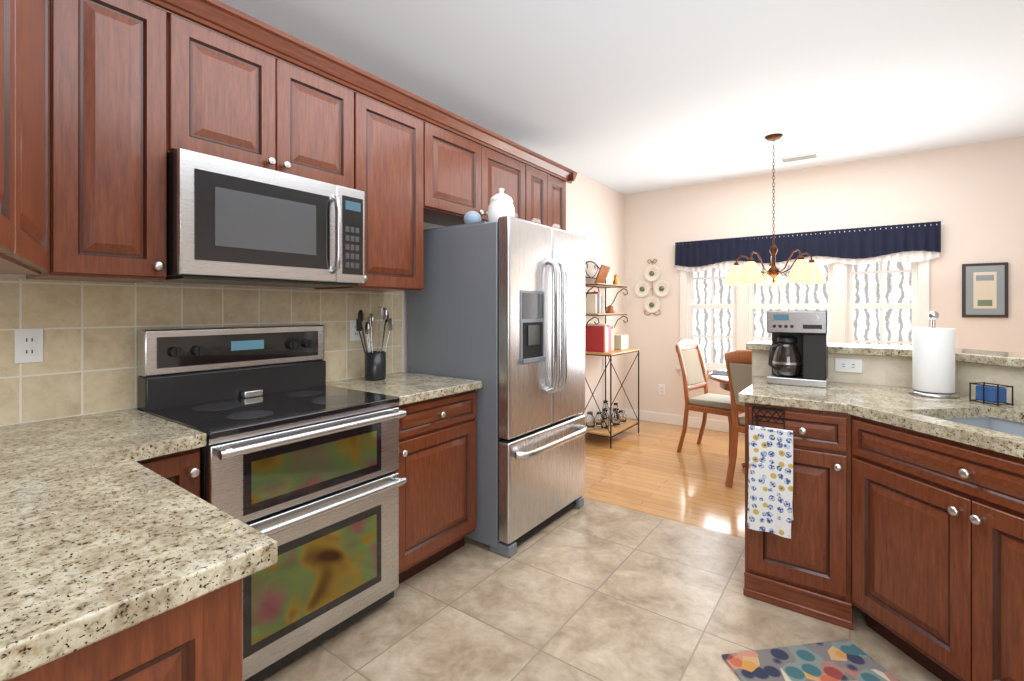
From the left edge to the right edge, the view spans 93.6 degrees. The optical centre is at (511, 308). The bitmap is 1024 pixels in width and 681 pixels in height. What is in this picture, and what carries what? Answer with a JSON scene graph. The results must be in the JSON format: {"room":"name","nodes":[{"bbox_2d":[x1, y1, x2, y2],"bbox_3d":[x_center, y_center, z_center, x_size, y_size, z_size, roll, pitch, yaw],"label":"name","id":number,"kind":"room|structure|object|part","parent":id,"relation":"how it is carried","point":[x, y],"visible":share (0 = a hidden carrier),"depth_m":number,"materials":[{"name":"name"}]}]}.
{"room":"kitchen","nodes":[
{"label":"kitchen","id":0,"kind":"room"},
{"bbox_2d":[0,0,623,417],"bbox_3d":[-1.082,-0.005,2.535,0.150,2.710,8.330,0,0,36],"label":"wall","id":1,"kind":"structure","parent":0,"point":[594,212],"depth_m":5.16,"materials":[{"name":"beige paint"}]},
{"bbox_2d":[64,264,166,282],"bbox_3d":[-1.419,-0.608,1.648,0.343,1.016,0.298,0,0,36],"label":"upper cabinet","id":2,"kind":"object","parent":1,"relation":"attached to","point":[138,275],"depth_m":1.62,"materials":[{"name":"brown wood"}]},
{"bbox_2d":[0,0,255,279],"bbox_3d":[-1.114,-0.608,0.848,1.288,1.016,0.635,0,0,36],"label":"upper cabinet","id":3,"kind":"object","parent":1,"relation":"attached to","point":[106,106],"depth_m":1.54,"materials":[{"name":"brown wood"}]},
{"bbox_2d":[0,278,401,465],"bbox_3d":[-1.323,0.142,2.068,0.008,0.485,2.190,0,0,36],"label":"backsplash","id":4,"kind":"structure","parent":1,"relation":"attached to","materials":[{"name":"tile"}]},
{"bbox_2d":[14,328,42,363],"bbox_3d":[-1.633,0.125,1.627,0.008,0.116,0.070,0,0,36],"label":"outlet","id":5,"kind":"object","parent":4,"relation":"attached to","point":[28,345],"visible":1,"depth_m":1.62,"materials":[{"name":"white plastic"}]},
{"bbox_2d":[350,320,360,340],"bbox_3d":[-0.870,0.120,2.678,0.008,0.116,0.070,0,0,36],"label":"outlet","id":6,"kind":"object","parent":4,"relation":"attached to","point":[354,335],"visible":0.6,"depth_m":2.66,"materials":[{"name":"white plastic"}]},
{"bbox_2d":[256,44,359,189],"bbox_3d":[-1.107,-0.795,2.077,0.343,0.489,0.756,0,0,36],"label":"upper cabinet","id":7,"kind":"object","parent":1,"relation":"attached to","point":[308,124],"depth_m":2.08,"materials":[{"name":"brown wood"}]},
{"bbox_2d":[151,148,364,287],"bbox_3d":[-1.053,-0.325,2.038,0.474,0.440,0.752,0,0,36],"label":"microwave","id":8,"kind":"object","parent":7,"relation":"attached to","point":[230,222],"visible":1,"depth_m":1.84,"materials":[{"name":"grey metal"}]},
{"bbox_2d":[315,88,427,291],"bbox_3d":[-0.752,-0.570,2.566,0.343,0.940,0.444,0,0,36],"label":"upper cabinet","id":9,"kind":"object","parent":1,"relation":"attached to","point":[393,142],"depth_m":2.47,"materials":[{"name":"brown wood"}]},
{"bbox_2d":[428,120,527,225],"bbox_3d":[-0.329,-0.800,3.148,0.343,0.479,0.988,0,0,36],"label":"upper cabinet","id":10,"kind":"object","parent":1,"relation":"attached to","point":[463,174],"depth_m":2.95,"materials":[{"name":"brown wood"}]},
{"bbox_2d":[528,164,567,230],"bbox_3d":[0.132,-0.800,3.784,0.343,0.479,0.582,0,0,36],"label":"upper cabinet","id":11,"kind":"object","parent":1,"relation":"attached to","point":[546,193],"depth_m":3.67,"materials":[{"name":"brown wood"}]},
{"bbox_2d":[259,498,941,680],"bbox_3d":[0.360,1.325,-0.032,5.200,0.050,5.572,0,0,36],"label":"floor","id":12,"kind":"structure","parent":0,"point":[592,590],"depth_m":2.02,"materials":[{"name":"beige tile"}]},
{"bbox_2d":[24,582,242,680],"bbox_3d":[-1.202,0.862,0.981,1.478,0.875,0.665,0,0,36],"label":"base cabinet","id":13,"kind":"object","parent":12,"relation":"on","point":[203,641],"depth_m":0.71,"materials":[{"name":"brown wood"}]},
{"bbox_2d":[0,406,277,680],"bbox_3d":[-1.111,0.405,1.085,1.503,0.040,0.848,0,0,36],"label":"countertop","id":14,"kind":"structure","parent":13,"relation":"on","point":[107,532],"depth_m":0.81,"materials":[{"name":"beige stone"}]},
{"bbox_2d":[137,324,406,680],"bbox_3d":[-0.948,0.690,1.962,0.700,1.219,0.756,0,0,36],"label":"range","id":15,"kind":"object","parent":12,"relation":"on","point":[299,460],"visible":0.79,"depth_m":1.84,"materials":[{"name":"grey metal"}]},
{"bbox_2d":[394,390,475,583],"bbox_3d":[-0.603,0.862,2.537,0.618,0.875,0.574,0,0,36],"label":"base cabinet","id":16,"kind":"object","parent":12,"relation":"on","point":[437,438],"depth_m":2.34,"materials":[{"name":"brown wood"}]},
{"bbox_2d":[326,370,481,405],"bbox_3d":[-0.589,0.405,2.526,0.653,0.040,0.574,0,0,36],"label":"countertop","id":17,"kind":"structure","parent":16,"relation":"on","point":[410,388],"depth_m":2.43,"materials":[{"name":"beige stone"}]},
{"bbox_2d":[356,307,392,380],"bbox_3d":[-0.732,0.187,2.621,0.170,0.394,0.165,0,0,36],"label":"utensil crock","id":18,"kind":"object","parent":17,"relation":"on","point":[375,365],"visible":1,"depth_m":2.59,"materials":[{"name":"grey ceramic"}]},
{"bbox_2d":[407,216,587,557],"bbox_3d":[-0.046,0.407,3.040,0.852,1.785,0.856,0,0,36],"label":"refrigerator","id":19,"kind":"object","parent":12,"relation":"on","point":[497,309],"visible":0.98,"depth_m":2.68,"materials":[{"name":"grey metal"}]},
{"bbox_2d":[464,211,480,223],"bbox_3d":[-0.231,-0.523,2.813,0.104,0.096,0.104,0,0,36],"label":"ball","id":20,"kind":"object","parent":19,"relation":"on","point":[472,216],"visible":0.65,"depth_m":2.77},
{"bbox_2d":[487,188,514,222],"bbox_3d":[-0.062,-0.589,2.789,0.164,0.225,0.164,0,0,36],"label":"ceramic canister","id":21,"kind":"object","parent":19,"relation":"on","point":[501,204],"visible":0.73,"depth_m":2.73,"materials":[{"name":"white ceramic"}]},
{"bbox_2d":[722,639,899,680],"bbox_3d":[1.152,1.294,1.181,0.540,0.010,1.330,0,0,-9],"label":"rug","id":22,"kind":"object","parent":12,"relation":"on","point":[843,660],"visible":1,"depth_m":1.74,"materials":[{"name":"multicoloured fabric"}]},
{"bbox_2d":[738,349,1023,680],"bbox_3d":[1.707,0.768,1.797,1.665,1.065,1.415,0,0,36],"label":"kitchen island","id":23,"kind":"object","parent":12,"relation":"on","point":[884,499],"depth_m":1.85,"materials":[{"name":"brown wood"}]},
{"bbox_2d":[747,425,793,538],"bbox_3d":[1.119,0.744,2.086,0.177,0.453,0.032,0,0,36],"label":"hanging towel","id":24,"kind":"object","parent":23,"relation":"hanging from","point":[770,472],"depth_m":2.08,"materials":[{"name":"white fabric"}]},
{"bbox_2d":[835,358,861,372],"bbox_3d":[1.742,0.294,2.489,0.116,0.070,0.008,0,0,36],"label":"outlet","id":25,"kind":"object","parent":23,"relation":"attached to","point":[849,365],"visible":1,"depth_m":2.49,"materials":[{"name":"white plastic"}]},
{"bbox_2d":[746,341,1023,376],"bbox_3d":[1.895,0.215,2.006,1.778,0.038,1.107,0,0,36],"label":"island countertop","id":26,"kind":"structure","parent":23,"relation":"on","point":[975,363],"depth_m":2.11,"materials":[{"name":"beige stone"}]},
{"bbox_2d":[767,310,828,387],"bbox_3d":[1.476,0.197,2.482,0.260,0.375,0.239,0,0,36],"label":"coffee maker","id":27,"kind":"object","parent":26,"relation":"on","point":[798,352],"visible":1,"depth_m":2.42,"materials":[{"name":"silver metal"}]},
{"bbox_2d":[908,311,959,397],"bbox_3d":[1.880,0.197,2.145,0.174,0.375,0.174,0,0,36],"label":"paper towel holder","id":28,"kind":"object","parent":26,"relation":"on","point":[933,361],"visible":1,"depth_m":2.09,"materials":[{"name":"white paper"}]},
{"bbox_2d":[842,437,1023,480],"bbox_3d":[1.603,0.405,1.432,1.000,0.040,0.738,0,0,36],"label":"drawer front","id":29,"kind":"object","parent":23,"relation":"attached to","point":[972,462],"depth_m":1.61,"materials":[{"name":"brown wood"}]},
{"bbox_2d":[969,382,1012,405],"bbox_3d":[1.941,0.345,1.950,0.075,0.078,0.105,0,0,-9],"label":"sponge caddy","id":30,"kind":"object","parent":23,"relation":"on","point":[997,394],"visible":1,"depth_m":1.93,"materials":[{"name":"black metal"}]},
{"bbox_2d":[220,0,1023,194],"bbox_3d":[1.083,-1.410,0.963,5.500,0.100,8.330,0,0,36],"label":"ceiling","id":31,"kind":"structure","parent":0,"point":[624,97],"depth_m":2.77,"materials":[{"name":"white paint"}]},
{"bbox_2d":[724,133,825,285],"bbox_3d":[2.056,-0.780,3.810,0.713,1.160,0.718,0,0,36],"label":"chandelier","id":32,"kind":"object","parent":31,"relation":"hanging from","point":[803,271],"visible":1,"depth_m":3.73,"materials":[{"name":"beige glass"}]},
{"bbox_2d":[779,152,819,162],"bbox_3d":[2.575,-1.353,4.310,0.300,0.014,0.140,0,0,36],"label":"ceiling vent","id":33,"kind":"object","parent":31,"relation":"in","point":[800,157],"visible":1,"depth_m":4.29,"materials":[{"name":"white metal"}]},
{"bbox_2d":[582,418,744,538],"bbox_3d":[2.720,1.325,3.216,5.200,0.050,2.458,0,0,36],"label":"floor","id":34,"kind":"structure","parent":0,"point":[648,469],"depth_m":3.75,"materials":[{"name":"brown wood"}]},
{"bbox_2d":[583,261,639,447],"bbox_3d":[0.974,0.402,4.873,0.392,1.795,0.706,0,0,36],"label":"rack","id":35,"kind":"object","parent":34,"relation":"on","point":[605,341],"visible":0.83,"depth_m":4.71,"materials":[{"name":"black metal"}]},
{"bbox_2d":[676,339,743,456],"bbox_3d":[1.817,0.795,4.345,0.460,1.020,0.560,0,0,-44],"label":"chair","id":36,"kind":"object","parent":34,"relation":"on","point":[692,364],"visible":0.79,"depth_m":4.35,"materials":[{"name":"brown wood"}]},
{"bbox_2d":[708,370,744,467],"bbox_3d":[2.149,0.919,3.791,1.120,0.758,1.120,0,0,36],"label":"dining table","id":37,"kind":"object","parent":34,"relation":"on","point":[724,382],"visible":0.12,"depth_m":3.78,"materials":[{"name":"brown wood"}]},
{"bbox_2d":[710,370,727,375],"bbox_3d":[1.872,0.537,3.955,0.420,0.003,0.300,0,0,28],"label":"placemat","id":38,"kind":"object","parent":37,"relation":"on","point":[721,373],"visible":0.36,"depth_m":3.98,"materials":[{"name":"white fabric"}]},
{"bbox_2d":[725,350,751,487],"bbox_3d":[1.874,0.795,3.446,0.560,1.020,0.460,0,0,-29],"label":"chair","id":39,"kind":"object","parent":34,"relation":"on","point":[739,367],"visible":0.21,"depth_m":3.48,"materials":[{"name":"brown wood"}]},
{"bbox_2d":[624,136,1023,420],"bbox_3d":[3.487,-0.005,4.271,5.200,2.710,0.150,0,0,36],"label":"wall","id":40,"kind":"structure","parent":0,"point":[970,197],"depth_m":4.46,"materials":[{"name":"beige paint"}]},
{"bbox_2d":[634,259,669,315],"bbox_3d":[1.609,-0.248,5.527,0.418,0.652,0.022,0,0,36],"label":"plates","id":41,"kind":"object","parent":40,"relation":"attached to","point":[661,287],"visible":1,"depth_m":5.52,"materials":[{"name":"white ceramic"}]},
{"bbox_2d":[659,384,664,394],"bbox_3d":[1.703,0.920,5.469,0.070,0.116,0.008,0,0,36],"label":"outlet","id":42,"kind":"object","parent":40,"relation":"attached to","point":[661,389],"visible":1,"depth_m":5.47,"materials":[{"name":"white plastic"}]},
{"bbox_2d":[625,408,744,434],"bbox_3d":[3.437,1.242,4.203,5.200,0.115,0.018,0,0,36],"label":"baseboard","id":43,"kind":"structure","parent":40,"relation":"attached to","point":[696,422],"depth_m":5.37,"materials":[{"name":"white"}]},
{"bbox_2d":[677,222,928,377],"bbox_3d":[2.752,0.000,4.774,2.140,1.480,0.200,0,0,36],"label":"window","id":44,"kind":"structure","parent":40,"relation":"in","point":[840,306],"depth_m":4.58,"materials":[{"name":"white wood"}]},
{"bbox_2d":[674,221,943,271],"bbox_3d":[2.705,-0.568,4.684,2.250,0.335,0.053,0,0,36],"label":"valance","id":45,"kind":"object","parent":44,"relation":"attached to","point":[913,242],"visible":0.85,"depth_m":4.51,"materials":[{"name":"fabric"}]},
{"bbox_3d":[2.711,-0.710,4.693,2.250,0.015,0.016,0,0,36],"label":"rod","id":46,"kind":"part","parent":45,"relation":"part of","materials":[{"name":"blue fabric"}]},
{"bbox_2d":[962,262,1007,317],"bbox_3d":[3.840,-0.150,3.907,0.270,0.440,0.023,0,0,36],"label":"picture frame","id":47,"kind":"object","parent":40,"relation":"attached to","point":[984,289],"visible":1,"depth_m":3.90,"materials":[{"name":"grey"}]},
{"label":"outside","id":48,"kind":"structure","parent":0,"visible":0},
{"bbox_2d":[693,260,911,363],"bbox_3d":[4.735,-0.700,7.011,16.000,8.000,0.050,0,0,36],"label":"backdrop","id":49,"kind":"structure","parent":48,"point":[896,323],"depth_m":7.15,"materials":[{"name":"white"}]}
]}

